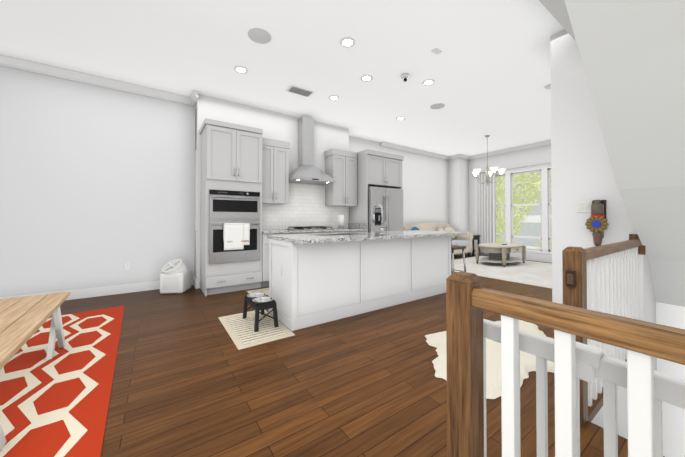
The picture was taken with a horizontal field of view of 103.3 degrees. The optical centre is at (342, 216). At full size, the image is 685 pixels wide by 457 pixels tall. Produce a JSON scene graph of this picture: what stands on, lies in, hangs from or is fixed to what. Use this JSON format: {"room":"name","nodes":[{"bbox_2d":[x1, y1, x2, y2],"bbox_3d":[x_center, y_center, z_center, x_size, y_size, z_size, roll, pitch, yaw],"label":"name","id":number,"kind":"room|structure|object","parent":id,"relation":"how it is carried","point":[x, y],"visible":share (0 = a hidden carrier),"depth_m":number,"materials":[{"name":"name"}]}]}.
{"room":"kitchen","nodes":[
{"label":"kitchen","id":0,"kind":"room"},
{"bbox_2d":[0,66,194,296],"bbox_3d":[-4.322,-0.436,3.561,4.180,3.160,0.270,0,-1,-34],"label":"wall","id":1,"kind":"structure","parent":0,"point":[97,186],"depth_m":3.87,"materials":[{"name":"white paint"}]},
{"bbox_2d":[0,277,192,299],"bbox_3d":[-4.229,1.075,3.436,4.150,0.135,0.016,0,-1,-34],"label":"baseboard","id":2,"kind":"structure","parent":1,"relation":"attached to","point":[108,290],"depth_m":3.97,"materials":[{"name":"white paint"}]},
{"bbox_2d":[0,54,196,105],"bbox_3d":[-4.162,-1.964,3.450,4.060,0.108,0.120,0,-1,-34],"label":"crown molding","id":3,"kind":"structure","parent":1,"relation":"attached to","point":[39,68],"depth_m":3.86,"materials":[{"name":"white"}]},
{"bbox_2d":[125,263,130,270],"bbox_3d":[-3.258,0.754,4.109,0.070,0.114,0.010,0,-1,-34],"label":"outlet","id":4,"kind":"object","parent":1,"relation":"attached to","point":[127,266],"visible":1,"depth_m":4.11,"materials":[{"name":"white plastic"}]},
{"bbox_2d":[194,94,348,279],"bbox_3d":[-1.248,-0.416,5.453,3.030,3.160,0.510,0,-1,-34],"label":"wall","id":5,"kind":"structure","parent":0,"point":[274,125],"depth_m":5.02,"materials":[{"name":"white paint"}]},
{"bbox_2d":[193,277,198,288],"bbox_3d":[-2.423,1.086,4.475,0.036,0.135,0.286,0,-1,-34],"label":"baseboard","id":6,"kind":"structure","parent":5,"relation":"attached to","point":[195,282],"depth_m":4.37,"materials":[{"name":"white wood"}]},
{"bbox_2d":[262,137,289,203],"bbox_3d":[-1.284,-0.805,4.900,0.596,1.125,0.364,0,-1,-34],"label":"upper cabinet","id":7,"kind":"object","parent":5,"relation":"attached to","point":[275,171],"visible":0.79,"depth_m":4.79,"materials":[{"name":"grey wood"}]},
{"bbox_2d":[262,183,347,229],"bbox_3d":[-0.754,-0.213,5.474,2.127,0.912,0.008,0,-1,-34],"label":"backsplash","id":8,"kind":"structure","parent":5,"relation":"attached to","point":[305,206],"depth_m":5.45,"materials":[{"name":"white tile"}]},
{"bbox_2d":[289,116,335,184],"bbox_3d":[-0.643,-1.308,5.262,0.900,1.281,0.501,0,-1,-34],"label":"range hood","id":9,"kind":"object","parent":5,"relation":"attached to","point":[306,171],"visible":1,"depth_m":5.26,"materials":[{"name":"silver metal"}]},
{"bbox_2d":[324,148,356,206],"bbox_3d":[-0.028,-0.811,5.763,0.632,1.155,0.364,0,-1,-34],"label":"upper cabinet","id":10,"kind":"object","parent":5,"relation":"attached to","point":[341,167],"visible":0.98,"depth_m":5.63,"materials":[{"name":"grey wood"}]},
{"bbox_2d":[0,0,563,155],"bbox_3d":[0.615,-2.068,3.365,12.320,0.100,6.090,0,-1,-34],"label":"ceiling","id":11,"kind":"structure","parent":0,"point":[487,69],"depth_m":3.39,"materials":[{"name":"white paint"}]},
{"bbox_2d":[234,66,247,73],"bbox_3d":[-1.389,-2.010,3.705,0.175,0.009,0.175,0,-1,11],"label":"recessed light","id":12,"kind":"object","parent":11,"relation":"in","point":[239,69],"depth_m":3.69,"materials":[{"name":"white"}]},
{"bbox_2d":[248,28,270,43],"bbox_3d":[-0.925,-2.019,3.029,0.249,0.006,0.249,-1,-1,41],"label":"ceiling speaker","id":13,"kind":"object","parent":11,"relation":"in","point":[258,35],"depth_m":3.03},
{"bbox_2d":[286,85,313,96],"bbox_3d":[-0.676,-2.002,4.327,0.400,0.012,0.220,0,-1,-34],"label":"ceiling vent","id":14,"kind":"object","parent":11,"relation":"in","point":[299,91],"visible":1,"depth_m":4.31,"materials":[{"name":"white plastic"}]},
{"bbox_2d":[329,95,338,99],"bbox_3d":[-0.144,-2.001,4.559,0.175,0.009,0.175,0,-1,11],"label":"recessed light","id":15,"kind":"object","parent":11,"relation":"in","point":[333,97],"depth_m":4.54,"materials":[{"name":"white"}]},
{"bbox_2d":[340,37,354,47],"bbox_3d":[0.058,-2.016,3.134,0.175,0.009,0.175,0,-1,11],"label":"recessed light","id":16,"kind":"object","parent":11,"relation":"in","point":[347,42],"depth_m":3.13,"materials":[{"name":"white"}]},
{"bbox_2d":[361,75,372,81],"bbox_3d":[0.350,-2.008,3.928,0.175,0.009,0.175,0,-1,11],"label":"recessed light","id":17,"kind":"object","parent":11,"relation":"in","point":[365,78],"depth_m":3.93,"materials":[{"name":"white"}]},
{"bbox_2d":[401,73,408,81],"bbox_3d":[0.889,-1.962,3.849,0.110,0.101,0.110,0,-1,-34],"label":"dome camera","id":18,"kind":"object","parent":11,"relation":"attached to","point":[404,77],"visible":1,"depth_m":3.81,"materials":[{"name":"white plastic"}]},
{"bbox_2d":[422,79,434,85],"bbox_3d":[1.286,-2.006,4.049,0.175,0.009,0.175,0,-1,11],"label":"recessed light","id":19,"kind":"object","parent":11,"relation":"in","point":[427,82],"depth_m":4.04,"materials":[{"name":"white"}]},
{"bbox_2d":[430,103,444,108],"bbox_3d":[1.718,-1.999,4.904,0.249,0.006,0.249,-1,-1,41],"label":"ceiling vent","id":20,"kind":"object","parent":11,"relation":"in","point":[436,106],"depth_m":4.90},
{"bbox_2d":[472,135,504,185],"bbox_3d":[3.516,-1.372,6.626,0.751,1.222,0.723,0,-1,-34],"label":"chandelier","id":21,"kind":"object","parent":11,"relation":"hanging from","point":[488,174],"visible":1,"depth_m":6.57,"materials":[{"name":"silver metal"}]},
{"bbox_2d":[539,0,575,40],"bbox_3d":[1.696,-1.902,2.026,2.148,0.259,0.419,0,-1,-34],"label":"beam","id":22,"kind":"structure","parent":11,"relation":"attached to","point":[557,10],"depth_m":2.34,"materials":[{"name":"white paint"}]},
{"bbox_2d":[50,254,664,456],"bbox_3d":[0.603,1.166,3.323,12.050,0.050,5.850,0,-1,-34],"label":"floor","id":23,"kind":"structure","parent":0,"point":[190,379],"depth_m":1.78,"materials":[{"name":"brown wood"}]},
{"bbox_2d":[0,306,124,456],"bbox_3d":[-2.749,1.115,1.121,2.924,0.006,3.947,0,-1,-34],"label":"patterned rug","id":24,"kind":"object","parent":23,"relation":"on","point":[57,405],"visible":0.9,"depth_m":1.76,"materials":[{"name":"fabric"}]},
{"bbox_2d":[0,291,69,451],"bbox_3d":[-2.248,0.894,1.582,0.747,0.442,1.795,0,-1,-34],"label":"table","id":25,"kind":"object","parent":24,"relation":"on","point":[23,319],"visible":1,"depth_m":1.92,"materials":[{"name":"brown wood"}]},
{"bbox_2d":[160,259,191,293],"bbox_3d":[-2.578,0.902,4.205,0.425,0.498,0.425,0,-1,-34],"label":"food container","id":26,"kind":"object","parent":23,"relation":"on","point":[176,276],"visible":1,"depth_m":4.05,"materials":[{"name":"white plastic"}]},
{"bbox_2d":[199,118,262,295],"bbox_3d":[-1.799,-0.135,4.369,0.842,2.575,0.644,0,-1,-34],"label":"tall cabinet","id":27,"kind":"object","parent":23,"relation":"on","point":[231,156],"visible":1,"depth_m":4.13,"materials":[{"name":"grey wood"}]},
{"bbox_2d":[208,189,259,264],"bbox_3d":[-1.613,0.145,4.114,0.750,1.100,0.094,0,-1,-34],"label":"double wall oven","id":28,"kind":"object","parent":27,"relation":"in","point":[229,206],"visible":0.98,"depth_m":4.10,"materials":[{"name":"silver metal"}]},
{"bbox_2d":[223,223,249,249],"bbox_3d":[-1.591,0.290,4.081,0.370,0.398,0.052,0,-1,-34],"label":"towel","id":29,"kind":"object","parent":28,"relation":"hanging from","point":[236,236],"visible":1,"depth_m":4.05,"materials":[{"name":"white fabric"}]},
{"bbox_2d":[218,310,294,349],"bbox_3d":[-0.926,1.132,2.825,0.525,0.007,0.920,0,-1,-34],"label":"mat","id":30,"kind":"object","parent":23,"relation":"on","point":[240,331],"visible":0.75,"depth_m":2.69,"materials":[{"name":"beige fabric"}]},
{"bbox_2d":[242,292,278,331],"bbox_3d":[-0.888,0.992,2.908,0.240,0.272,0.470,0,-1,-34],"label":"stand","id":31,"kind":"object","parent":30,"relation":"on","point":[259,301],"visible":1,"depth_m":2.78,"materials":[{"name":"black"}]},
{"bbox_2d":[246,288,268,295],"bbox_3d":[-0.891,1.147,4.263,1.074,0.007,0.550,0,-1,-34],"label":"mat","id":32,"kind":"object","parent":23,"relation":"on","point":[265,290],"visible":0.17,"depth_m":4.16,"materials":[{"name":"beige fabric"}]},
{"bbox_2d":[261,233,288,286],"bbox_3d":[-1.284,0.716,4.736,0.430,0.880,0.608,0,-1,-34],"label":"base cabinet","id":33,"kind":"object","parent":23,"relation":"on","point":[265,261],"depth_m":4.40,"materials":[{"name":"grey wood"}]},
{"bbox_2d":[289,232,312,233],"bbox_3d":[-0.955,0.718,4.962,0.490,0.880,0.608,0,-1,-34],"label":"base cabinet","id":34,"kind":"object","parent":23,"relation":"on","point":[307,232],"depth_m":4.79,"materials":[{"name":"grey"}]},
{"bbox_2d":[262,223,366,233],"bbox_3d":[-0.566,0.205,5.216,2.146,0.148,0.638,0,-1,-34],"label":"countertop","id":35,"kind":"structure","parent":34,"relation":"on","point":[356,226],"depth_m":5.09,"materials":[{"name":"grey stone"}]},
{"bbox_2d":[287,226,331,229],"bbox_3d":[-0.617,0.214,5.207,0.760,0.052,0.500,0,-1,-34],"label":"gas cooktop","id":36,"kind":"object","parent":35,"relation":"in","point":[313,228],"visible":1,"depth_m":5.10,"materials":[{"name":"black metal"}]},
{"bbox_2d":[337,215,344,228],"bbox_3d":[-0.032,0.076,5.646,0.150,0.336,0.150,0,-1,-34],"label":"paper towel roll","id":37,"kind":"object","parent":35,"relation":"on","point":[340,221],"visible":0.98,"depth_m":5.59,"materials":[{"name":"white paper"}]},
{"bbox_2d":[268,238,451,330],"bbox_3d":[0.408,0.705,3.736,2.682,0.882,0.676,0,-1,-34],"label":"kitchen island","id":38,"kind":"object","parent":23,"relation":"on","point":[315,280],"depth_m":3.15,"materials":[{"name":"white wood"}]},
{"bbox_2d":[267,230,466,245],"bbox_3d":[0.469,0.245,3.677,2.720,0.040,0.970,0,-1,-34],"label":"island countertop","id":39,"kind":"structure","parent":38,"relation":"on","point":[303,239],"depth_m":3.22,"materials":[{"name":"grey stone"}]},
{"bbox_2d":[312,233,365,235],"bbox_3d":[-0.005,0.362,3.502,0.788,0.274,0.388,0,-1,-34],"label":"base cabinet","id":40,"kind":"object","parent":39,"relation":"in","point":[339,234],"visible":0.02,"depth_m":3.71,"materials":[{"name":"grey wood"}]},
{"bbox_2d":[372,204,385,233],"bbox_3d":[0.490,0.024,3.628,0.101,0.398,0.226,0,-1,-34],"label":"gooseneck faucet","id":41,"kind":"object","parent":39,"relation":"on","point":[373,220],"visible":1,"depth_m":3.56,"materials":[{"name":"silver metal"}]},
{"bbox_2d":[349,149,403,231],"bbox_3d":[0.672,-0.113,6.303,1.082,2.570,1.034,0,-1,-34],"label":"tall cabinet","id":42,"kind":"object","parent":23,"relation":"on","point":[378,169],"visible":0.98,"depth_m":5.82,"materials":[{"name":"grey wood"}]},
{"bbox_2d":[368,186,402,231],"bbox_3d":[0.749,0.271,6.167,0.960,1.800,0.942,0,-1,-34],"label":"refrigerator","id":43,"kind":"object","parent":23,"relation":"on","point":[389,201],"visible":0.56,"depth_m":5.78,"materials":[{"name":"grey metal"}]},
{"bbox_2d":[403,223,472,256],"bbox_3d":[2.703,0.683,7.778,2.380,1.010,0.850,0,-1,-34],"label":"tufted sofa","id":44,"kind":"object","parent":23,"relation":"on","point":[462,240],"visible":0.25,"depth_m":7.98,"materials":[{"name":"beige fabric"}]},
{"bbox_2d":[452,245,465,273],"bbox_3d":[1.902,0.835,4.782,0.412,0.646,0.412,0,-1,-34],"label":"bar stool","id":45,"kind":"object","parent":23,"relation":"on","point":[455,247],"visible":0.25,"depth_m":4.68,"materials":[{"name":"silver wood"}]},
{"bbox_2d":[464,231,479,255],"bbox_3d":[4.002,0.809,8.420,0.380,0.770,0.380,0,-1,-34],"label":"side table","id":46,"kind":"object","parent":23,"relation":"on","point":[476,237],"visible":0.33,"depth_m":8.25,"materials":[{"name":"black wood"}]},
{"bbox_2d":[425,320,553,398],"bbox_3d":[1.365,1.110,2.362,1.712,0.034,1.020,0,-1,-34],"label":"sheepskin rug","id":47,"kind":"object","parent":23,"relation":"on","point":[493,365],"visible":0.35,"depth_m":2.06,"materials":[{"name":"white fur"}]},
{"bbox_2d":[454,256,551,288],"bbox_3d":[3.865,1.167,6.230,2.980,0.009,3.000,0,-1,-34],"label":"area rug","id":48,"kind":"object","parent":23,"relation":"on","point":[533,273],"visible":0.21,"depth_m":5.86,"materials":[{"name":"beige carpet"}]},
{"bbox_2d":[475,243,525,266],"bbox_3d":[3.988,0.922,6.832,1.384,0.489,0.864,0,-1,-34],"label":"oval coffee table","id":49,"kind":"object","parent":48,"relation":"on","point":[499,252],"visible":1,"depth_m":6.56,"materials":[{"name":"beige wood"}]},
{"bbox_2d":[446,271,684,456],"bbox_3d":[0.696,0.649,0.503,0.085,0.925,1.083,0,-1,-34],"label":"railing","id":50,"kind":"object","parent":23,"relation":"on","point":[469,298],"visible":1,"depth_m":0.74,"materials":[{"name":"brown wood"}]},
{"bbox_2d":[483,319,684,456],"bbox_3d":[0.759,0.717,0.584,0.053,0.732,0.990,0,-1,-34],"label":"rail","id":51,"kind":"object","parent":50,"relation":"attached to","point":[592,362],"visible":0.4,"depth_m":0.71,"materials":[{"name":"white wood"}]},
{"bbox_2d":[562,234,645,426],"bbox_3d":[1.958,0.640,1.963,1.760,0.975,0.100,0,-1,-34],"label":"railing","id":52,"kind":"object","parent":23,"relation":"on","point":[602,278],"visible":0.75,"depth_m":1.77,"materials":[{"name":"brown wood"}]},
{"bbox_2d":[349,136,448,225],"bbox_3d":[1.885,-0.392,7.841,4.840,3.160,0.120,0,-1,-34],"label":"wall","id":53,"kind":"structure","parent":0,"point":[425,187],"depth_m":8.08,"materials":[{"name":"white paint"}]},
{"bbox_2d":[380,142,450,159],"bbox_3d":[2.259,-1.916,7.984,2.980,0.108,0.092,0,-1,-34],"label":"crown molding","id":54,"kind":"structure","parent":53,"relation":"attached to","point":[383,144],"depth_m":7.84,"materials":[{"name":"white"}]},
{"bbox_2d":[448,158,468,231],"bbox_3d":[3.795,-0.381,8.849,0.550,3.160,0.380,0,-1,-34],"label":"wall","id":55,"kind":"structure","parent":0,"point":[458,191],"depth_m":8.70,"materials":[{"name":"white paint"}]},
{"bbox_2d":[457,154,469,159],"bbox_3d":[3.846,-1.910,8.613,0.532,0.108,0.092,0,-1,-34],"label":"crown molding","id":56,"kind":"structure","parent":55,"relation":"attached to","point":[461,156],"depth_m":8.60,"materials":[{"name":"white"}]},
{"bbox_2d":[469,145,550,249],"bbox_3d":[5.632,-0.403,6.792,0.150,3.160,5.850,0,-1,-34],"label":"wall","id":57,"kind":"structure","parent":0,"point":[530,157],"depth_m":7.95,"materials":[{"name":"white paint"}]},
{"bbox_2d":[470,140,550,159],"bbox_3d":[5.640,-1.931,6.583,0.092,0.108,5.470,0,-1,-34],"label":"crown molding","id":58,"kind":"structure","parent":57,"relation":"attached to","point":[544,143],"depth_m":7.72,"materials":[{"name":"white"}]},
{"bbox_2d":[472,163,549,255],"bbox_3d":[5.003,-0.119,7.431,0.119,2.557,2.964,0,-1,-34],"label":"curtain","id":59,"kind":"object","parent":57,"relation":"attached to","point":[486,202],"visible":0.73,"depth_m":8.28,"materials":[{"name":"white fabric"}]},
{"bbox_2d":[470,252,551,262],"bbox_3d":[5.671,1.108,6.573,0.016,0.135,5.470,0,-1,-34],"label":"baseboard","id":60,"kind":"structure","parent":57,"relation":"attached to","point":[542,259],"depth_m":7.29,"materials":[{"name":"white wood"}]},
{"bbox_2d":[474,164,551,257],"bbox_3d":[5.090,-0.152,7.509,0.170,2.435,2.930,0,-1,-34],"label":"window frames","id":61,"kind":"structure","parent":57,"relation":"in","point":[545,250],"depth_m":7.42,"materials":[{"name":"white wood"}]},
{"bbox_2d":[550,29,656,438],"bbox_3d":[2.595,1.056,2.769,3.495,6.160,0.680,0,-1,-34],"label":"wall","id":62,"kind":"structure","parent":0,"point":[581,168],"depth_m":2.82,"materials":[{"name":"white paint"}]},
{"bbox_2d":[576,201,590,212],"bbox_3d":[2.469,-0.104,2.773,0.010,0.116,0.116,0,-1,-34],"label":"light switch","id":63,"kind":"object","parent":62,"relation":"attached to","point":[583,206],"visible":0.96,"depth_m":2.77,"materials":[{"name":"white plastic"}]},
{"bbox_2d":[585,200,608,245],"bbox_3d":[2.488,0.374,2.636,0.128,1.080,0.240,0,-1,-34],"label":"vacuum","id":64,"kind":"object","parent":62,"relation":"attached to","point":[596,223],"visible":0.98,"depth_m":2.61,"materials":[{"name":"grey"}]},
{"bbox_2d":[564,0,684,306],"bbox_3d":[1.999,-0.585,1.358,3.724,2.906,0.998,0,-1,-34],"label":"wall","id":65,"kind":"structure","parent":0,"point":[632,54],"depth_m":1.54,"materials":[{"name":"grey paint"}]},
{"bbox_2d":[656,302,684,456],"bbox_3d":[3.577,2.506,2.409,0.100,3.252,1.000,0,-1,-34],"label":"wall","id":66,"kind":"structure","parent":0,"point":[670,315],"depth_m":2.72,"materials":[{"name":"white paint"}]},
{"label":"outside","id":67,"kind":"structure","parent":0,"visible":0},
{"bbox_2d":[496,170,551,248],"bbox_3d":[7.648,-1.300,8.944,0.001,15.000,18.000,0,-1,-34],"label":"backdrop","id":68,"kind":"structure","parent":67,"point":[532,199],"depth_m":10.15,"materials":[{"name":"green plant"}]}
]}

